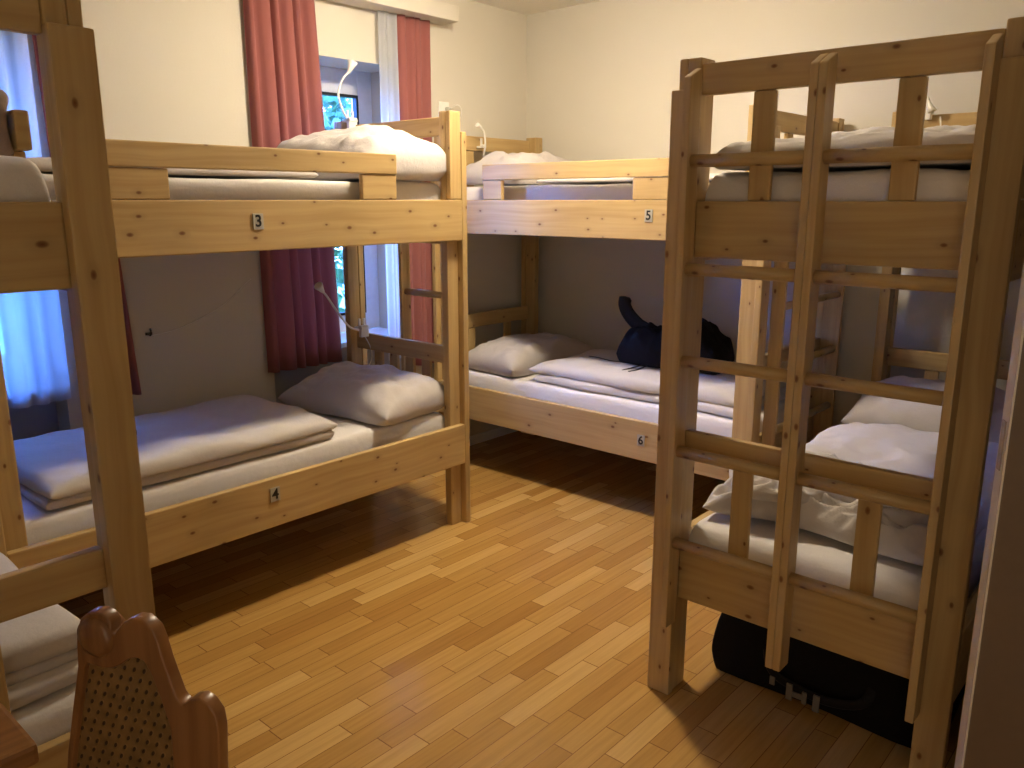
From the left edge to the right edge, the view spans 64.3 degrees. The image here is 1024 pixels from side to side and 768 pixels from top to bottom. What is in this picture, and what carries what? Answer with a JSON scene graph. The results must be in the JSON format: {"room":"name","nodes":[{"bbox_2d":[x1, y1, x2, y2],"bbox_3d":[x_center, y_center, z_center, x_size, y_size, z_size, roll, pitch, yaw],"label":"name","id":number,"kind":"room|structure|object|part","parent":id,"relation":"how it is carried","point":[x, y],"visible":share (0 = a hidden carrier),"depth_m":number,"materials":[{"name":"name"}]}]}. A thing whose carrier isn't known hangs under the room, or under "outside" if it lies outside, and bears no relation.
{"room":"hostel dormitory room","nodes":[
{"label":"hostel dormitory room","id":0,"kind":"room"},
{"bbox_2d":[9,347,389,440],"bbox_3d":[-1.692,0.296,3.979,0.210,0.770,2.778,11,17,40],"label":"wall niche","id":1,"kind":"object","parent":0,"point":[35,420],"depth_m":3.47,"materials":[{"name":"paint"}]},
{"bbox_2d":[27,0,526,435],"bbox_3d":[-1.581,-0.642,3.796,0.340,2.680,4.670,11,17,40],"label":"wall","id":2,"kind":"structure","parent":0,"point":[175,71],"depth_m":3.75,"materials":[{"name":"paint"}]},
{"bbox_2d":[0,31,70,408],"bbox_3d":[-2.092,-0.728,2.872,0.037,1.765,0.828,11,17,40],"label":"sheer curtain","id":3,"kind":"object","parent":2,"relation":"hanging from","point":[32,343],"visible":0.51,"depth_m":3.20,"materials":[{"name":"white fabric"}]},
{"bbox_2d":[32,35,141,394],"bbox_3d":[-1.721,-0.808,3.282,0.039,1.790,0.274,11,17,40],"label":"curtain","id":4,"kind":"object","parent":2,"relation":"hanging from","point":[135,382],"visible":0.09,"depth_m":3.48,"materials":[{"name":"fabric"}]},
{"bbox_2d":[152,279,250,335],"bbox_3d":[-1.428,-0.358,3.756,0.004,0.218,0.521,11,17,40],"label":"cable","id":5,"kind":"object","parent":2,"relation":"attached to","point":[250,279],"visible":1,"depth_m":3.77,"materials":[{"name":"white plastic"}]},
{"bbox_2d":[243,0,341,372],"bbox_3d":[-1.060,-0.968,4.015,0.052,1.800,0.445,11,17,40],"label":"curtain","id":6,"kind":"object","parent":2,"relation":"hanging from","point":[302,327],"visible":0.62,"depth_m":3.97,"materials":[{"name":"red fabric"}]},
{"bbox_2d":[320,66,387,347],"bbox_3d":[-1.017,-0.946,4.367,0.340,1.478,0.910,11,17,40],"label":"window","id":7,"kind":"structure","parent":2,"relation":"in","point":[356,85],"depth_m":4.61,"materials":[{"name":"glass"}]},
{"bbox_3d":[-0.995,-0.234,4.507,0.280,0.028,0.906,11,17,40],"label":"sill","id":8,"kind":"part","parent":7,"relation":"part of","materials":[{"name":"white paint"}]},
{"bbox_2d":[377,10,400,359],"bbox_3d":[-0.655,-1.044,4.466,0.028,1.850,0.135,11,17,40],"label":"sheer curtain","id":9,"kind":"object","parent":2,"relation":"hanging from","point":[387,22],"visible":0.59,"depth_m":4.36,"materials":[{"name":"white fabric"}]},
{"bbox_2d":[327,0,458,24],"bbox_3d":[-1.646,-1.726,3.104,0.140,0.080,3.930,11,17,40],"label":"trim","id":10,"kind":"structure","parent":2,"relation":"attached to","point":[436,12],"depth_m":4.29,"materials":[{"name":"paint"}]},
{"bbox_2d":[397,14,433,365],"bbox_3d":[-0.534,-1.045,4.608,0.045,1.910,0.231,11,17,40],"label":"curtain","id":11,"kind":"object","parent":2,"relation":"hanging from","point":[413,34],"visible":0.48,"depth_m":4.50,"materials":[{"name":"fabric"}]},
{"bbox_2d":[438,101,461,117],"bbox_3d":[-0.356,-1.550,4.711,0.154,0.151,0.046,-5,14,-22],"label":"wall socket","id":12,"kind":"object","parent":2,"relation":"attached to","point":[442,106],"visible":0.73,"depth_m":4.68,"materials":[{"name":"white plastic"}]},
{"bbox_3d":[-0.393,-1.582,4.691,0.009,0.080,0.080,11,17,40],"label":"socket plate","id":13,"kind":"part","parent":12,"relation":"part of","materials":[{"name":"white plastic"}]},
{"bbox_2d":[470,427,517,445],"bbox_3d":[-0.874,0.519,4.604,0.015,0.060,2.904,11,17,40],"label":"baseboard","id":14,"kind":"structure","parent":2,"relation":"attached to","point":[497,432],"depth_m":5.39,"materials":[{"name":"brown wood"}]},
{"bbox_2d":[58,431,963,767],"bbox_3d":[0.256,1.071,2.521,5.360,0.100,4.870,11,17,40],"label":"floor","id":15,"kind":"structure","parent":0,"point":[375,630],"depth_m":2.93,"materials":[{"name":"brown wood"}]},
{"bbox_2d":[0,702,38,767],"bbox_3d":[-0.993,0.936,1.190,0.248,0.750,0.557,11,17,40],"label":"side table","id":16,"kind":"object","parent":15,"relation":"on","point":[18,749],"visible":1,"depth_m":1.23,"materials":[{"name":"brown wood"}]},
{"bbox_2d":[0,0,155,767],"bbox_3d":[-1.703,0.170,1.903,1.942,1.930,0.877,11,17,40],"label":"bunk bed","id":17,"kind":"object","parent":15,"relation":"on","point":[67,243],"visible":0.56,"depth_m":1.50,"materials":[{"name":"brown wood"}]},
{"bbox_2d":[0,89,13,155],"bbox_3d":[-1.109,-0.543,1.708,0.138,0.145,0.082,2,13,7],"label":"cloth bundle","id":18,"kind":"object","parent":17,"relation":"attached to","point":[6,149],"visible":0.98,"depth_m":1.68,"materials":[{"name":"fabric"}]},
{"bbox_3d":[-1.489,-0.621,2.105,1.250,0.081,0.030,11,17,40],"label":"guard rail","id":19,"kind":"part","parent":17,"relation":"part of","materials":[{"name":"brown wood"}]},
{"bbox_2d":[0,155,50,201],"bbox_3d":[-1.728,-0.400,1.792,1.742,0.173,0.715,11,17,40],"label":"mattress","id":20,"kind":"object","parent":17,"relation":"on","point":[21,180],"visible":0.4,"depth_m":1.46,"materials":[{"name":"fabric"}]},
{"bbox_3d":[-1.061,-0.195,1.234,0.026,0.157,0.724,11,17,40],"label":"rail","id":21,"kind":"part","parent":17,"relation":"part of","materials":[{"name":"brown wood"}]},
{"bbox_2d":[11,683,75,745],"bbox_3d":[-1.728,0.635,2.026,1.742,0.172,0.715,11,17,40],"label":"mattress","id":22,"kind":"object","parent":17,"relation":"on","point":[47,718],"visible":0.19,"depth_m":1.64,"materials":[{"name":"fabric"}]},
{"bbox_2d":[0,552,79,710],"bbox_3d":[-1.316,0.562,1.666,0.631,0.122,0.679,11,17,40],"label":"duvet","id":23,"kind":"object","parent":22,"relation":"on","point":[39,648],"visible":0.68,"depth_m":1.66,"materials":[{"name":"fabric"}]},
{"bbox_3d":[-1.061,0.832,1.466,0.026,0.172,0.724,11,17,40],"label":"rail","id":24,"kind":"part","parent":17,"relation":"part of","materials":[{"name":"brown wood"}]},
{"bbox_3d":[-0.790,0.233,1.627,0.075,1.930,0.078,11,17,40],"label":"post","id":25,"kind":"part","parent":17,"relation":"part of","materials":[{"name":"brown wood"}]},
{"bbox_2d":[67,606,228,767],"bbox_3d":[-0.643,0.848,1.150,0.400,0.945,0.455,4,13,16],"label":"carved chair","id":26,"kind":"object","parent":15,"relation":"on","point":[133,707],"visible":1,"depth_m":1.25,"materials":[{"name":"brown wood"}]},
{"bbox_3d":[-0.621,0.584,1.299,0.236,0.369,0.008,4,13,16],"label":"woven panel","id":27,"kind":"part","parent":26,"relation":"part of","materials":[{"name":"wicker"}]},
{"bbox_2d":[0,110,470,568],"bbox_3d":[-1.165,-0.161,3.369,0.843,1.930,2.088,11,17,40],"label":"bunk bed","id":28,"kind":"object","parent":15,"relation":"on","point":[147,223],"visible":0.7,"depth_m":3.16,"materials":[{"name":"brown wood"}]},
{"bbox_3d":[-1.541,0.058,2.398,0.078,1.930,0.100,11,17,40],"label":"post","id":29,"kind":"part","parent":28,"relation":"part of","materials":[{"name":"brown wood"}]},
{"bbox_2d":[21,412,444,545],"bbox_3d":[-1.188,0.312,3.454,0.683,0.172,1.888,11,17,40],"label":"mattress","id":30,"kind":"object","parent":28,"relation":"on","point":[350,436],"visible":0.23,"depth_m":3.13,"materials":[{"name":"fabric"}]},
{"bbox_2d":[14,395,337,510],"bbox_3d":[-1.361,0.214,3.231,0.694,0.112,1.152,11,17,40],"label":"duvet","id":31,"kind":"object","parent":30,"relation":"on","point":[52,467],"visible":0.84,"depth_m":3.07,"materials":[{"name":"fabric"}]},
{"bbox_2d":[278,361,443,425],"bbox_3d":[-0.707,0.016,3.913,0.711,0.197,0.474,8,15,33],"label":"pillow","id":32,"kind":"object","parent":30,"relation":"on","point":[380,395],"visible":0.93,"depth_m":3.77,"materials":[{"name":"fabric"}]},
{"bbox_3d":[-0.885,0.447,3.210,0.030,0.195,1.960,11,17,40],"label":"rail","id":33,"kind":"part","parent":28,"relation":"part of","materials":[{"name":"brown wood"}]},
{"bbox_2d":[42,173,439,199],"bbox_3d":[-1.188,-0.722,3.220,0.683,0.172,1.888,11,17,40],"label":"mattress","id":34,"kind":"object","parent":28,"relation":"on","point":[179,188],"visible":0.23,"depth_m":3.04,"materials":[{"name":"fabric"}]},
{"bbox_2d":[26,157,317,178],"bbox_3d":[-1.350,-0.784,2.979,0.633,0.050,1.115,11,17,40],"label":"duvet","id":35,"kind":"object","parent":34,"relation":"on","point":[44,164],"visible":0.3,"depth_m":2.93,"materials":[{"name":"fabric"}]},
{"bbox_2d":[277,124,445,181],"bbox_3d":[-0.708,-1.033,3.642,0.732,0.244,0.474,10,16,37],"label":"pillow","id":36,"kind":"object","parent":34,"relation":"on","point":[417,159],"visible":0.63,"depth_m":3.47,"materials":[{"name":"fabric"}]},
{"bbox_3d":[-0.898,-0.802,2.907,0.030,0.081,1.247,11,17,40],"label":"guard rail","id":37,"kind":"part","parent":28,"relation":"part of","materials":[{"name":"brown wood"}]},
{"bbox_3d":[-0.910,-0.583,2.922,0.004,0.056,0.042,11,17,40],"label":"number plate","id":38,"kind":"part","parent":28,"relation":"part of","materials":[{"name":"white plastic"}]},
{"bbox_3d":[-0.914,0.426,3.145,0.004,0.056,0.042,11,17,40],"label":"number plate","id":39,"kind":"part","parent":28,"relation":"part of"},
{"bbox_3d":[-0.885,-0.580,2.978,0.030,0.180,1.960,11,17,40],"label":"rail","id":40,"kind":"part","parent":28,"relation":"part of","materials":[{"name":"brown wood"}]},
{"bbox_2d":[314,282,371,364],"bbox_3d":[-0.852,-0.261,4.091,0.076,0.529,0.352,8,15,32],"label":"reading lamp","id":41,"kind":"object","parent":28,"relation":"attached to","point":[363,329],"visible":0.9,"depth_m":4.17,"materials":[{"name":"white plastic"}]},
{"bbox_3d":[-0.918,-0.461,3.910,0.046,0.059,0.059,11,17,40],"label":"lamp shade","id":42,"kind":"part","parent":41,"relation":"part of","materials":[{"name":"white plastic"}]},
{"bbox_2d":[337,59,357,127],"bbox_3d":[-0.803,-1.417,3.994,0.066,0.336,0.129,11,17,40],"label":"reading lamp","id":43,"kind":"object","parent":28,"relation":"attached to","point":[351,121],"visible":0.95,"depth_m":3.99,"materials":[{"name":"white plastic"}]},
{"bbox_3d":[-0.781,-1.556,3.999,0.050,0.068,0.050,4,13,16],"label":"lamp shade","id":44,"kind":"part","parent":43,"relation":"part of","materials":[{"name":"white plastic"}]},
{"bbox_3d":[-0.835,-0.370,4.297,0.078,1.930,0.100,11,17,40],"label":"post","id":45,"kind":"part","parent":28,"relation":"part of","materials":[{"name":"brown wood"}]},
{"bbox_3d":[-0.266,-0.260,3.807,0.078,1.930,0.100,11,17,40],"label":"post","id":46,"kind":"part","parent":28,"relation":"part of","materials":[{"name":"brown wood"}]},
{"bbox_2d":[430,105,846,480],"bbox_3d":[0.602,-0.397,4.416,2.082,1.930,0.875,11,17,40],"label":"bunk bed","id":47,"kind":"object","parent":15,"relation":"on","point":[644,217],"visible":0.46,"depth_m":4.03,"materials":[{"name":"brown wood"}]},
{"bbox_3d":[-0.397,-0.476,4.765,0.112,1.930,0.078,11,17,40],"label":"post","id":48,"kind":"part","parent":47,"relation":"part of","materials":[{"name":"brown wood"}]},
{"bbox_2d":[475,122,485,155],"bbox_3d":[-0.178,-1.408,4.699,0.058,0.182,0.134,0,13,1],"label":"reading lamp","id":49,"kind":"object","parent":47,"relation":"attached to","point":[478,125],"visible":1,"depth_m":4.71,"materials":[{"name":"white plastic"}]},
{"bbox_3d":[0.127,-0.607,5.344,0.112,1.930,0.078,11,17,40],"label":"post","id":50,"kind":"part","parent":47,"relation":"part of","materials":[{"name":"brown wood"}]},
{"bbox_3d":[0.302,-0.816,4.022,1.954,0.180,0.030,11,17,40],"label":"rail","id":51,"kind":"part","parent":47,"relation":"part of","materials":[{"name":"brown wood"}]},
{"bbox_3d":[0.292,-1.043,3.974,1.180,0.081,0.030,11,17,40],"label":"guard rail","id":52,"kind":"part","parent":47,"relation":"part of","materials":[{"name":"brown wood"}]},
{"bbox_3d":[0.302,0.211,4.254,1.954,0.195,0.030,11,17,40],"label":"rail","id":53,"kind":"part","parent":47,"relation":"part of","materials":[{"name":"brown wood"}]},
{"bbox_2d":[467,183,709,199],"bbox_3d":[0.580,-0.968,4.311,1.882,0.171,0.715,11,17,40],"label":"mattress","id":54,"kind":"object","parent":47,"relation":"on","point":[596,191],"visible":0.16,"depth_m":4.12,"materials":[{"name":"fabric"}]},
{"bbox_2d":[466,151,581,185],"bbox_3d":[0.074,-1.240,4.685,0.440,0.187,0.702,10,16,37],"label":"pillow","id":55,"kind":"object","parent":54,"relation":"on","point":[473,170],"visible":0.41,"depth_m":4.49,"materials":[{"name":"fabric"}]},
{"bbox_2d":[535,173,720,184],"bbox_3d":[0.787,-1.029,4.088,1.200,0.038,0.660,11,17,40],"label":"duvet","id":56,"kind":"object","parent":54,"relation":"on","point":[629,180],"visible":0.3,"depth_m":4.03,"materials":[{"name":"fabric"}]},
{"bbox_2d":[469,368,784,437],"bbox_3d":[0.580,0.067,4.544,1.882,0.171,0.715,11,17,40],"label":"mattress","id":57,"kind":"object","parent":47,"relation":"on","point":[526,386],"visible":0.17,"depth_m":4.22,"materials":[{"name":"fabric"}]},
{"bbox_2d":[469,332,593,376],"bbox_3d":[0.114,-0.205,4.921,0.738,0.184,0.476,-12,17,-42],"label":"pillow","id":58,"kind":"object","parent":57,"relation":"on","point":[508,355],"visible":0.77,"depth_m":4.75,"materials":[{"name":"fabric"}]},
{"bbox_2d":[529,349,785,417],"bbox_3d":[0.778,-0.046,4.349,1.296,0.126,0.673,11,17,40],"label":"duvet","id":59,"kind":"object","parent":57,"relation":"on","point":[583,372],"visible":0.67,"depth_m":4.18,"materials":[{"name":"fabric"}]},
{"bbox_2d":[589,296,734,374],"bbox_3d":[0.755,-0.266,4.334,0.797,0.347,0.443,11,17,40],"label":"backpack","id":60,"kind":"object","parent":59,"relation":"on","point":[640,345],"visible":0.6,"depth_m":4.29,"materials":[{"name":"black fabric"}]},
{"bbox_3d":[0.979,-0.302,4.243,0.154,0.089,0.012,11,17,40],"label":"carry handle","id":61,"kind":"part","parent":60,"relation":"part of","materials":[{"name":"black fabric"}]},
{"bbox_3d":[0.625,0.274,3.952,0.042,0.056,0.004,11,17,40],"label":"number plate","id":62,"kind":"part","parent":47,"relation":"part of","materials":[{"name":"white plastic"}]},
{"bbox_3d":[0.623,-0.768,3.718,0.042,0.056,0.004,11,17,40],"label":"number plate","id":63,"kind":"part","parent":47,"relation":"part of","materials":[{"name":"white plastic"}]},
{"bbox_3d":[1.033,-0.198,3.533,0.112,1.930,0.078,11,17,40],"label":"post","id":64,"kind":"part","parent":47,"relation":"part of","materials":[{"name":"brown wood"}]},
{"bbox_3d":[1.300,0.273,3.938,0.026,0.172,0.724,11,17,40],"label":"rail","id":65,"kind":"part","parent":47,"relation":"part of","materials":[{"name":"brown wood"}]},
{"bbox_3d":[1.557,-0.329,4.112,0.112,1.930,0.078,11,17,40],"label":"post","id":66,"kind":"part","parent":47,"relation":"part of","materials":[{"name":"brown wood"}]},
{"bbox_2d":[647,17,1023,767],"bbox_3d":[1.403,-0.048,2.869,0.874,1.930,2.042,11,17,40],"label":"bunk bed","id":67,"kind":"object","parent":15,"relation":"on","point":[980,237],"visible":0.82,"depth_m":2.08,"materials":[{"name":"brown wood"}]},
{"bbox_3d":[0.507,0.043,2.466,0.078,1.930,0.112,11,17,40],"label":"post","id":68,"kind":"part","parent":67,"relation":"part of","materials":[{"name":"brown wood"}]},
{"bbox_3d":[1.107,0.429,3.287,0.030,0.195,1.914,11,17,40],"label":"rail","id":69,"kind":"part","parent":67,"relation":"part of","materials":[{"name":"brown wood"}]},
{"bbox_3d":[0.799,0.637,2.326,0.724,0.172,0.026,11,17,40],"label":"rail","id":70,"kind":"part","parent":67,"relation":"part of","materials":[{"name":"brown wood"}]},
{"bbox_3d":[0.799,-0.389,2.094,0.724,0.157,0.026,11,17,40],"label":"rail","id":71,"kind":"part","parent":67,"relation":"part of","materials":[{"name":"brown wood"}]},
{"bbox_2d":[688,512,986,609],"bbox_3d":[1.422,0.415,2.998,0.715,0.171,1.842,11,17,40],"label":"mattress","id":72,"kind":"object","parent":67,"relation":"on","point":[819,557],"visible":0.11,"depth_m":2.34,"materials":[{"name":"fabric"}]},
{"bbox_2d":[702,422,998,565],"bbox_3d":[1.249,0.279,2.802,0.803,0.173,1.249,11,17,40],"label":"duvet","id":73,"kind":"object","parent":72,"relation":"on","point":[895,447],"visible":0.36,"depth_m":2.53,"materials":[{"name":"fabric"}]},
{"bbox_2d":[841,376,1005,442],"bbox_3d":[1.811,0.102,3.458,0.729,0.231,0.476,11,17,40],"label":"pillow","id":74,"kind":"object","parent":72,"relation":"on","point":[868,409],"visible":0.26,"depth_m":3.39,"materials":[{"name":"fabric"}]},
{"bbox_2d":[705,168,1023,200],"bbox_3d":[1.422,-0.619,2.765,0.715,0.172,1.842,11,17,40],"label":"mattress","id":75,"kind":"object","parent":67,"relation":"on","point":[934,184],"visible":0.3,"depth_m":2.06,"materials":[{"name":"fabric"}]},
{"bbox_2d":[715,125,975,171],"bbox_3d":[1.202,-0.718,2.478,0.687,0.142,1.194,11,17,40],"label":"duvet","id":76,"kind":"object","parent":75,"relation":"on","point":[879,136],"visible":0.27,"depth_m":2.09,"materials":[{"name":"fabric"}]},
{"bbox_3d":[1.744,-0.265,3.831,0.078,1.930,0.112,11,17,40],"label":"post","id":77,"kind":"part","parent":67,"relation":"part of","materials":[{"name":"brown wood"}]},
{"bbox_2d":[925,95,940,125],"bbox_3d":[1.811,-1.167,3.542,0.073,0.179,0.111,-4,13,-17],"label":"reading lamp","id":78,"kind":"object","parent":67,"relation":"attached to","point":[930,109],"visible":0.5,"depth_m":3.51,"materials":[{"name":"white plastic"}]},
{"bbox_3d":[1.804,-1.190,3.499,0.038,0.054,0.040,-1,13,-3],"label":"lamp shade","id":79,"kind":"part","parent":78,"relation":"part of","materials":[{"name":"white plastic"}]},
{"bbox_3d":[1.737,0.552,2.744,0.030,0.195,1.914,11,17,40],"label":"rail","id":80,"kind":"part","parent":67,"relation":"part of","materials":[{"name":"brown wood"}]},
{"bbox_3d":[1.101,0.159,1.954,0.078,1.930,0.112,11,17,40],"label":"post","id":81,"kind":"part","parent":67,"relation":"part of","materials":[{"name":"brown wood"}]},
{"bbox_3d":[1.737,-0.475,2.513,0.030,0.180,1.914,11,17,40],"label":"rail","id":82,"kind":"part","parent":67,"relation":"part of","materials":[{"name":"brown wood"}]},
{"bbox_2d":[712,613,965,747],"bbox_3d":[1.090,0.805,2.671,0.702,0.348,0.538,11,17,40],"label":"duffel bag","id":83,"kind":"object","parent":15,"relation":"on","point":[873,699],"visible":0.31,"depth_m":2.51,"materials":[{"name":"black fabric"}]},
{"bbox_2d":[954,262,1023,767],"bbox_3d":[1.350,0.214,1.522,0.803,1.988,0.042,3,13,14],"label":"door","id":84,"kind":"structure","parent":15,"relation":"on","point":[991,731],"depth_m":1.65,"materials":[{"name":"wood"}]},
{"bbox_3d":[0.962,0.120,1.602,0.003,0.100,0.018,3,13,14],"label":"lock plate","id":85,"kind":"part","parent":84,"relation":"part of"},
{"bbox_2d":[471,0,600,14],"bbox_3d":[0.256,-1.641,1.908,5.360,0.100,4.870,11,17,40],"label":"ceiling","id":86,"kind":"structure","parent":0,"point":[526,7],"depth_m":4.83,"materials":[{"name":"paint"}]},
{"bbox_2d":[526,0,1023,426],"bbox_3d":[1.851,-0.682,3.976,5.360,2.680,0.150,11,17,40],"label":"wall","id":87,"kind":"structure","parent":0,"point":[602,76],"depth_m":4.50,"materials":[{"name":"paint"}]},
{"label":"outside","id":88,"kind":"structure","parent":0,"visible":0},
{"bbox_2d":[337,264,344,332],"bbox_3d":[-9.316,-0.353,12.460,21.840,0.100,34.000,11,17,40],"label":"ground","id":89,"kind":"structure","parent":88,"point":[342,304],"depth_m":21.00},
{"bbox_2d":[322,95,371,328],"bbox_3d":[-1.258,-1.608,8.430,3.593,4.133,4.181,11,17,40],"label":"tree","id":90,"kind":"object","parent":89,"relation":"on","point":[334,113],"visible":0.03,"depth_m":7.84,"materials":[{"name":"green plant"}]}
]}

